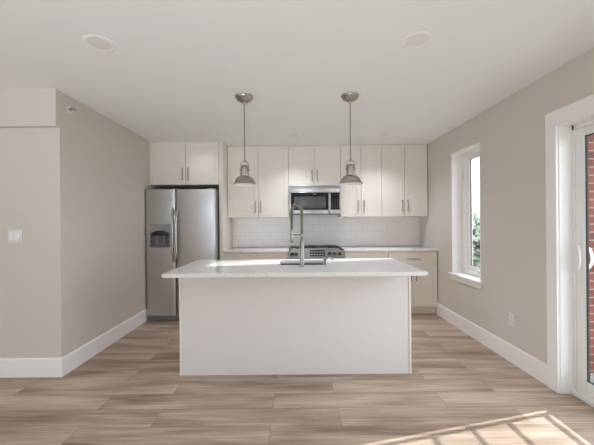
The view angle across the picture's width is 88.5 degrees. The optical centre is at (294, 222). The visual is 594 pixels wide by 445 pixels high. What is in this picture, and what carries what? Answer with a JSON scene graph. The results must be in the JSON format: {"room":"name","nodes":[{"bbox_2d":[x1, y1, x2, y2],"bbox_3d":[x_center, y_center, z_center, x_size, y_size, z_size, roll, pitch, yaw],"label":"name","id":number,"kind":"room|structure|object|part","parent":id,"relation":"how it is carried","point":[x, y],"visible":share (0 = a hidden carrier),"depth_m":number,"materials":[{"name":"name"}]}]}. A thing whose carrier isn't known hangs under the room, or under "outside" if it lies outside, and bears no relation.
{"room":"kitchen","nodes":[
{"label":"kitchen","id":0,"kind":"room"},
{"bbox_2d":[0,128,46,357],"bbox_3d":[-3.659,0.109,2.660,3.080,2.435,0.120,0,0,0],"label":"wall","id":1,"kind":"structure","parent":0,"point":[23,307],"depth_m":2.60,"materials":[{"name":"paint"}]},
{"bbox_2d":[8,229,21,242],"bbox_3d":[-2.379,0.118,2.594,0.120,0.120,0.012,0,0,0],"label":"light switch","id":2,"kind":"object","parent":1,"relation":"attached to","point":[14,235],"visible":1,"depth_m":2.59,"materials":[{"name":"plastic"}]},
{"bbox_2d":[0,358,59,377],"bbox_3d":[-3.587,1.246,2.592,3.205,0.160,0.015,0,0,0],"label":"baseboard","id":3,"kind":"structure","parent":1,"relation":"attached to","point":[9,367],"depth_m":2.58,"materials":[{"name":"paint"}]},
{"bbox_2d":[0,89,59,127],"bbox_3d":[-3.605,-0.953,2.579,3.207,0.313,0.043,0,0,0],"label":"wall header","id":4,"kind":"structure","parent":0,"point":[19,108],"depth_m":2.56,"materials":[{"name":"paint"}]},
{"bbox_2d":[45,91,165,357],"bbox_3d":[-2.057,0.095,3.710,0.125,2.435,2.220,0,0,0],"label":"wall","id":5,"kind":"structure","parent":0,"point":[97,169],"depth_m":2.99,"materials":[{"name":"paint"}]},
{"bbox_2d":[67,106,75,112],"bbox_3d":[-1.980,-1.006,2.715,0.048,0.066,0.066,0,0,0],"label":"sprinkler head","id":6,"kind":"object","parent":5,"relation":"attached to","point":[69,109],"visible":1,"depth_m":2.71},
{"bbox_2d":[60,308,147,376],"bbox_3d":[-1.977,1.232,3.692,0.015,0.160,2.215,0,0,0],"label":"baseboard","id":7,"kind":"structure","parent":5,"relation":"attached to","point":[69,362],"depth_m":3.07,"materials":[{"name":"paint"}]},
{"bbox_2d":[0,0,593,145],"bbox_3d":[-1.560,-1.187,0.720,7.500,0.120,8.440,0,0,0],"label":"ceiling","id":8,"kind":"structure","parent":0,"point":[177,69],"depth_m":2.14,"materials":[{"name":"paint"}]},
{"bbox_2d":[82,35,116,52],"bbox_3d":[-1.230,-1.128,1.930,0.190,0.004,0.190,0,0,0],"label":"recessed light","id":9,"kind":"object","parent":8,"relation":"in","point":[98,43],"visible":1,"depth_m":1.92,"materials":[{"name":"paint"}]},
{"bbox_2d":[232,93,256,185],"bbox_3d":[-0.451,-0.738,2.750,0.224,0.796,0.224,0,0,0],"label":"pendant light","id":10,"kind":"object","parent":8,"relation":"hanging from","point":[244,179],"visible":1,"depth_m":2.72,"materials":[{"name":"silver metal"}]},
{"bbox_3d":[-0.448,-0.379,2.750,0.224,0.077,0.224,0,0,0],"label":"lamp shade","id":11,"kind":"part","parent":10,"relation":"part of","materials":[{"name":"silver metal"}]},
{"bbox_3d":[-0.452,-0.810,2.750,0.011,0.502,0.011,0,0,0],"label":"rod","id":12,"kind":"part","parent":10,"relation":"part of","materials":[{"name":"silver metal"}]},
{"bbox_2d":[287,134,300,137],"bbox_3d":[-0.010,-1.138,4.010,0.190,0.004,0.190,0,0,0],"label":"recessed light","id":13,"kind":"object","parent":8,"relation":"in","point":[288,135],"visible":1,"depth_m":3.99,"materials":[{"name":"white plastic"}]},
{"bbox_2d":[338,92,362,184],"bbox_3d":[0.504,-0.746,2.750,0.224,0.796,0.224,0,0,0],"label":"pendant light","id":14,"kind":"object","parent":8,"relation":"hanging from","point":[350,178],"visible":1,"depth_m":2.72,"materials":[{"name":"silver metal"}]},
{"bbox_3d":[0.503,-0.818,2.750,0.011,0.502,0.011,0,0,0],"label":"rod","id":15,"kind":"part","parent":14,"relation":"part of","materials":[{"name":"silver metal"}]},
{"bbox_3d":[0.507,-0.387,2.750,0.224,0.077,0.224,0,0,0],"label":"lamp shade","id":16,"kind":"part","parent":14,"relation":"part of","materials":[{"name":"silver metal"}]},
{"bbox_2d":[376,132,390,136],"bbox_3d":[1.164,-1.148,3.990,0.190,0.004,0.190,0,0,0],"label":"recessed light","id":17,"kind":"object","parent":8,"relation":"in","point":[384,134],"visible":1,"depth_m":3.98,"materials":[{"name":"white plastic"}]},
{"bbox_2d":[401,31,432,49],"bbox_3d":[0.770,-1.145,1.925,0.190,0.004,0.190,0,0,0],"label":"recessed light","id":18,"kind":"object","parent":8,"relation":"in","point":[416,40],"visible":1,"depth_m":1.92,"materials":[{"name":"white plastic"}]},
{"bbox_2d":[0,313,593,444],"bbox_3d":[-1.538,1.368,0.720,7.500,0.120,8.440,0,0,0],"label":"floor","id":19,"kind":"structure","parent":0,"point":[458,390],"depth_m":2.18,"materials":[{"name":"wood"}]},
{"bbox_2d":[146,188,219,320],"bbox_3d":[-1.515,0.426,4.381,0.934,1.764,0.817,0,0,0],"label":"refrigerator","id":20,"kind":"object","parent":19,"relation":"on","point":[182,225],"visible":0.83,"depth_m":4.05,"materials":[{"name":"grey metal"}]},
{"bbox_3d":[-1.788,0.087,4.057,0.254,0.106,0.010,0,0,0],"label":"dispenser panel","id":21,"kind":"part","parent":20,"relation":"part of","materials":[{"name":"grey plastic"}]},
{"bbox_3d":[-1.781,0.400,4.082,0.403,1.676,0.072,0,0,0],"label":"freezer door","id":22,"kind":"part","parent":20,"relation":"part of","materials":[{"name":"metal"}]},
{"bbox_3d":[-1.604,0.166,4.021,0.033,0.730,0.097,0,0,-6],"label":"handle","id":23,"kind":"part","parent":20,"relation":"part of","materials":[{"name":"metal"}]},
{"bbox_3d":[-1.547,0.166,4.021,0.034,0.730,0.098,0,0,10],"label":"handle","id":24,"kind":"part","parent":20,"relation":"part of","materials":[{"name":"metal"}]},
{"bbox_3d":[-1.311,0.396,4.082,0.525,1.676,0.072,0,0,0],"label":"fresh food door","id":25,"kind":"part","parent":20,"relation":"part of","materials":[{"name":"metal"}]},
{"bbox_2d":[219,141,231,259],"bbox_3d":[-1.011,0.086,4.516,0.054,2.434,0.605,0,0,0],"label":"end panel","id":26,"kind":"object","parent":19,"relation":"on","point":[225,223],"visible":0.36,"depth_m":4.26,"materials":[{"name":"paint"}]},
{"bbox_2d":[224,252,288,258],"bbox_3d":[-0.526,0.858,4.497,0.901,0.884,0.641,0,0,0],"label":"base cabinet","id":27,"kind":"object","parent":19,"relation":"on","point":[285,255],"visible":0.19,"depth_m":4.21,"materials":[{"name":"paint"}]},
{"bbox_3d":[-0.754,0.520,4.223,0.444,0.182,0.019,0,0,0],"label":"drawer","id":28,"kind":"part","parent":27,"relation":"part of","materials":[{"name":"paint"}]},
{"bbox_2d":[223,247,289,252],"bbox_3d":[-0.529,0.401,4.504,0.903,0.030,0.630,0,0,0],"label":"countertop","id":29,"kind":"structure","parent":27,"relation":"on","point":[233,249],"depth_m":4.23,"materials":[{"name":"stone"}]},
{"bbox_3d":[-0.303,0.517,4.223,0.444,0.182,0.019,0,0,0],"label":"drawer","id":30,"kind":"part","parent":27,"relation":"part of","materials":[{"name":"paint"}]},
{"bbox_2d":[179,263,411,375],"bbox_3d":[0.007,0.853,2.896,1.970,0.884,0.611,0,0,0],"label":"kitchen island","id":31,"kind":"object","parent":19,"relation":"on","point":[335,324],"visible":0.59,"depth_m":2.60,"materials":[{"name":"paint"}]},
{"bbox_3d":[-0.968,0.861,2.877,0.020,0.884,0.575,0,0,0],"label":"panel","id":32,"kind":"part","parent":31,"relation":"part of","materials":[{"name":"paint"}]},
{"bbox_2d":[162,258,427,277],"bbox_3d":[0.003,0.396,2.751,2.016,0.030,0.892,0,0,0],"label":"island countertop","id":33,"kind":"structure","parent":31,"relation":"on","point":[341,266],"depth_m":2.50,"materials":[{"name":"stone"}]},
{"bbox_2d":[290,204,304,266],"bbox_3d":[0.026,0.106,2.701,0.134,0.549,0.156,0,0,0],"label":"faucet","id":34,"kind":"object","parent":33,"relation":"on","point":[301,245],"visible":1,"depth_m":2.64,"materials":[{"name":"silver metal"}]},
{"bbox_2d":[280,263,322,264],"bbox_3d":[0.064,0.556,2.899,0.492,0.291,0.404,0,0,-9],"label":"sink","id":35,"kind":"object","parent":33,"relation":"in","point":[282,263],"visible":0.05,"depth_m":3.07,"materials":[{"name":"metal"}]},
{"bbox_2d":[323,257,332,265],"bbox_3d":[0.290,0.340,2.665,0.099,0.077,0.042,0,0,-27],"label":"soap dispenser","id":36,"kind":"object","parent":33,"relation":"on","point":[324,259],"visible":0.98,"depth_m":2.64,"materials":[{"name":"silver metal"}]},
{"bbox_3d":[0.982,0.845,2.877,0.020,0.884,0.575,0,0,0],"label":"panel","id":37,"kind":"part","parent":31,"relation":"part of","materials":[{"name":"paint"}]},
{"bbox_2d":[289,245,344,258],"bbox_3d":[0.309,0.824,4.441,0.764,0.936,0.735,0,0,0],"label":"range","id":38,"kind":"object","parent":19,"relation":"on","point":[310,251],"visible":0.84,"depth_m":4.16,"materials":[{"name":"metal"}]},
{"bbox_3d":[0.309,0.767,4.162,0.758,0.560,0.055,0,0,0],"label":"oven door","id":39,"kind":"part","parent":38,"relation":"part of","materials":[{"name":"metal"}]},
{"bbox_2d":[289,246,343,250],"bbox_3d":[0.306,0.379,4.522,0.762,0.017,0.572,0,0,0],"label":"cooktop","id":40,"kind":"object","parent":38,"relation":"in","point":[305,247],"depth_m":4.39,"materials":[{"name":"black metal"}]},
{"bbox_2d":[344,252,387,257],"bbox_3d":[0.998,0.845,4.497,0.607,0.884,0.641,0,0,0],"label":"base cabinet","id":41,"kind":"object","parent":19,"relation":"on","point":[347,254],"visible":0.1,"depth_m":4.21,"materials":[{"name":"paint"}]},
{"bbox_2d":[388,251,437,313],"bbox_3d":[1.640,0.839,4.497,0.674,0.884,0.641,0,0,0],"label":"base cabinet","id":42,"kind":"object","parent":19,"relation":"on","point":[423,288],"visible":0.52,"depth_m":4.22,"materials":[{"name":"paint"}]},
{"bbox_2d":[339,246,438,251],"bbox_3d":[1.336,0.385,4.504,1.293,0.030,0.630,0,0,0],"label":"countertop","id":43,"kind":"structure","parent":42,"relation":"on","point":[346,248],"depth_m":4.29,"materials":[{"name":"stone"}]},
{"bbox_3d":[1.472,0.879,4.223,0.331,0.565,0.019,0,0,0],"label":"door","id":44,"kind":"part","parent":42,"relation":"part of","materials":[{"name":"paint"}]},
{"bbox_3d":[1.637,0.500,4.223,0.668,0.182,0.019,0,0,0],"label":"drawer","id":45,"kind":"part","parent":42,"relation":"part of","materials":[{"name":"paint"}]},
{"bbox_3d":[1.808,0.876,4.223,0.331,0.565,0.019,0,0,0],"label":"door","id":46,"kind":"part","parent":42,"relation":"part of","materials":[{"name":"paint"}]},
{"bbox_2d":[420,47,593,363],"bbox_3d":[2.091,0.060,0.710,0.220,2.435,8.220,0,0,0],"label":"wall","id":47,"kind":"structure","parent":0,"point":[510,133],"depth_m":2.83,"materials":[{"name":"paint"}]},
{"bbox_2d":[448,142,482,288],"bbox_3d":[2.063,-0.076,3.543,0.243,1.572,0.653,0,0,0],"label":"window","id":48,"kind":"structure","parent":47,"relation":"in","point":[463,270],"depth_m":3.77,"materials":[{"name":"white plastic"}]},
{"bbox_3d":[2.030,0.668,3.543,0.164,0.083,0.653,0,0,0],"label":"sill","id":49,"kind":"part","parent":48,"relation":"part of","materials":[{"name":"paint"}]},
{"bbox_3d":[2.145,-0.118,3.542,0.079,1.490,0.595,0,0,0],"label":"frame","id":50,"kind":"part","parent":48,"relation":"part of","materials":[{"name":"white plastic"}]},
{"bbox_3d":[2.147,-0.118,3.542,0.040,1.380,0.445,0,0,0],"label":"sash","id":51,"kind":"part","parent":48,"relation":"part of","materials":[{"name":"white plastic"}]},
{"bbox_2d":[435,303,546,385],"bbox_3d":[1.983,1.198,3.331,0.015,0.160,1.908,0,0,0],"label":"baseboard","id":52,"kind":"structure","parent":47,"relation":"attached to","point":[534,367],"depth_m":2.94,"materials":[{"name":"paint"}]},
{"bbox_2d":[509,312,514,326],"bbox_3d":[1.983,0.886,2.785,0.009,0.120,0.074,0,0,0],"label":"wall outlet","id":53,"kind":"object","parent":47,"relation":"attached to","point":[511,315],"visible":1,"depth_m":2.78,"materials":[{"name":"plastic"}]},
{"bbox_2d":[545,94,593,407],"bbox_3d":[2.081,0.219,1.355,0.242,2.117,2.042,0,0,0],"label":"door","id":54,"kind":"structure","parent":47,"relation":"in","point":[568,128],"depth_m":2.28,"materials":[{"name":"paint"}]},
{"bbox_3d":[2.064,0.258,2.215,0.026,0.220,0.078,0,0,26],"label":"inside handle","id":55,"kind":"part","parent":54,"relation":"part of","materials":[{"name":"white plastic"}]},
{"bbox_3d":[2.122,0.278,1.355,0.140,1.998,1.842,0,0,0],"label":"frame","id":56,"kind":"part","parent":54,"relation":"part of","materials":[{"name":"white plastic"}]},
{"bbox_3d":[2.093,0.279,1.777,0.026,1.924,0.954,0,0,0],"label":"sliding panel","id":57,"kind":"part","parent":54,"relation":"part of","materials":[{"name":"white plastic"}]},
{"bbox_3d":[2.123,0.257,2.215,0.026,0.220,0.078,0,0,-26],"label":"outside handle","id":58,"kind":"part","parent":54,"relation":"part of","materials":[{"name":"white plastic"}]},
{"bbox_2d":[588,135,593,372],"bbox_3d":[2.408,-0.245,2.770,0.410,3.360,0.300,0,0,0],"label":"brick pier","id":59,"kind":"object","parent":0,"point":[591,137],"depth_m":2.62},
{"bbox_2d":[590,373,593,382],"bbox_3d":[3.412,1.356,1.110,2.400,0.140,3.020,0,0,0],"label":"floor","id":60,"kind":"structure","parent":0,"point":[591,374],"depth_m":2.55,"materials":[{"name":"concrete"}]},
{"bbox_3d":[0.041,0.077,4.880,4.320,2.435,0.120,0,0,0],"label":"wall","id":61,"kind":"structure","parent":0,"visible":0},
{"bbox_2d":[150,141,218,188],"bbox_3d":[-1.524,-0.824,4.497,0.954,0.605,0.641,0,0,0],"label":"upper cabinet","id":62,"kind":"object","parent":61,"relation":"attached to","point":[176,164],"depth_m":4.22,"materials":[{"name":"paint"}]},
{"bbox_3d":[-1.982,-0.820,4.227,0.038,0.605,0.020,0,0,0],"label":"filler strip","id":63,"kind":"part","parent":62,"relation":"part of","materials":[{"name":"white wood"}]},
{"bbox_3d":[-1.733,-0.812,4.223,0.451,0.583,0.019,0,0,0],"label":"door","id":64,"kind":"part","parent":62,"relation":"part of","materials":[{"name":"paint"}]},
{"bbox_3d":[-1.276,-0.816,4.223,0.451,0.583,0.019,0,0,0],"label":"door","id":65,"kind":"part","parent":62,"relation":"part of","materials":[{"name":"paint"}]},
{"bbox_2d":[227,146,288,217],"bbox_3d":[-0.537,-0.604,4.640,0.902,1.062,0.356,0,0,0],"label":"upper cabinet","id":66,"kind":"object","parent":61,"relation":"attached to","point":[268,165],"visible":0.99,"depth_m":4.50,"materials":[{"name":"paint"}]},
{"bbox_3d":[-0.762,-0.592,4.508,0.445,1.040,0.019,0,0,0],"label":"door","id":67,"kind":"part","parent":66,"relation":"part of","materials":[{"name":"paint"}]},
{"bbox_3d":[-0.311,-0.595,4.508,0.445,1.040,0.019,0,0,0],"label":"door","id":68,"kind":"part","parent":66,"relation":"part of","materials":[{"name":"paint"}]},
{"bbox_2d":[288,145,339,184],"bbox_3d":[0.294,-0.844,4.640,0.762,0.596,0.356,0,0,0],"label":"upper cabinet","id":69,"kind":"object","parent":61,"relation":"attached to","point":[309,164],"visible":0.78,"depth_m":4.50,"materials":[{"name":"paint"}]},
{"bbox_3d":[0.104,-0.832,4.508,0.375,0.574,0.019,0,0,0],"label":"door","id":70,"kind":"part","parent":69,"relation":"part of","materials":[{"name":"paint"}]},
{"bbox_2d":[289,185,340,214],"bbox_3d":[0.299,-0.334,4.606,0.757,0.420,0.409,0,0,0],"label":"microwave","id":71,"kind":"object","parent":69,"relation":"attached to","point":[314,199],"visible":0.96,"depth_m":4.45,"materials":[{"name":"metal"}]},
{"bbox_3d":[0.219,-0.283,4.457,0.597,0.312,0.022,0,0,0],"label":"door","id":72,"kind":"part","parent":71,"relation":"part of","materials":[{"name":"metal"}]},
{"bbox_3d":[0.223,-0.309,4.456,0.547,0.250,0.016,0,0,0],"label":"door glass","id":73,"kind":"part","parent":71,"relation":"part of","materials":[{"name":"black glass"}]},
{"bbox_3d":[0.297,-0.493,4.457,0.757,0.102,0.022,0,0,0],"label":"vent trim","id":74,"kind":"part","parent":71,"relation":"part of","materials":[{"name":"metal"}]},
{"bbox_3d":[0.485,-0.835,4.508,0.375,0.574,0.019,0,0,0],"label":"door","id":75,"kind":"part","parent":69,"relation":"part of","materials":[{"name":"paint"}]},
{"bbox_2d":[232,215,419,246],"bbox_3d":[0.499,0.126,4.815,2.962,0.500,0.009,0,0,0],"label":"tile backsplash","id":76,"kind":"structure","parent":61,"relation":"attached to","point":[321,230],"depth_m":4.81,"materials":[{"name":"white tile"}]},
{"bbox_2d":[338,145,381,216],"bbox_3d":[0.981,-0.616,4.640,0.605,1.062,0.356,0,0,0],"label":"upper cabinet","id":77,"kind":"object","parent":61,"relation":"attached to","point":[362,200],"visible":0.96,"depth_m":4.50,"materials":[{"name":"paint"}]},
{"bbox_3d":[0.830,-0.605,4.508,0.297,1.040,0.019,0,0,0],"label":"door","id":78,"kind":"part","parent":77,"relation":"part of","materials":[{"name":"paint"}]},
{"bbox_3d":[1.132,-0.608,4.508,0.297,1.040,0.019,0,0,0],"label":"door","id":79,"kind":"part","parent":77,"relation":"part of","materials":[{"name":"paint"}]},
{"bbox_2d":[381,144,427,216],"bbox_3d":[1.623,-0.622,4.640,0.678,1.062,0.356,0,0,0],"label":"upper cabinet","id":80,"kind":"object","parent":61,"relation":"attached to","point":[403,167],"visible":0.99,"depth_m":4.50,"materials":[{"name":"paint"}]},
{"bbox_3d":[1.454,-0.610,4.508,0.333,1.040,0.019,0,0,0],"label":"door","id":81,"kind":"part","parent":80,"relation":"part of","materials":[{"name":"paint"}]},
{"bbox_3d":[1.793,-0.613,4.508,0.333,1.040,0.019,0,0,0],"label":"door","id":82,"kind":"part","parent":80,"relation":"part of","materials":[{"name":"paint"}]},
{"label":"outside","id":83,"kind":"structure","parent":0,"visible":0},
{"bbox_3d":[10.066,7.710,20.000,100.000,0.200,100.000,0,0,0],"label":"ground","id":84,"kind":"structure","parent":83,"visible":0},
{"bbox_2d":[472,207,479,266],"bbox_3d":[10.572,3.405,17.264,7.625,8.421,7.551,0,0,0],"label":"broadleaf tree","id":85,"kind":"object","parent":84,"relation":"on","point":[476,221],"visible":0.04,"depth_m":14.93,"materials":[{"name":"green plant"}]}
]}

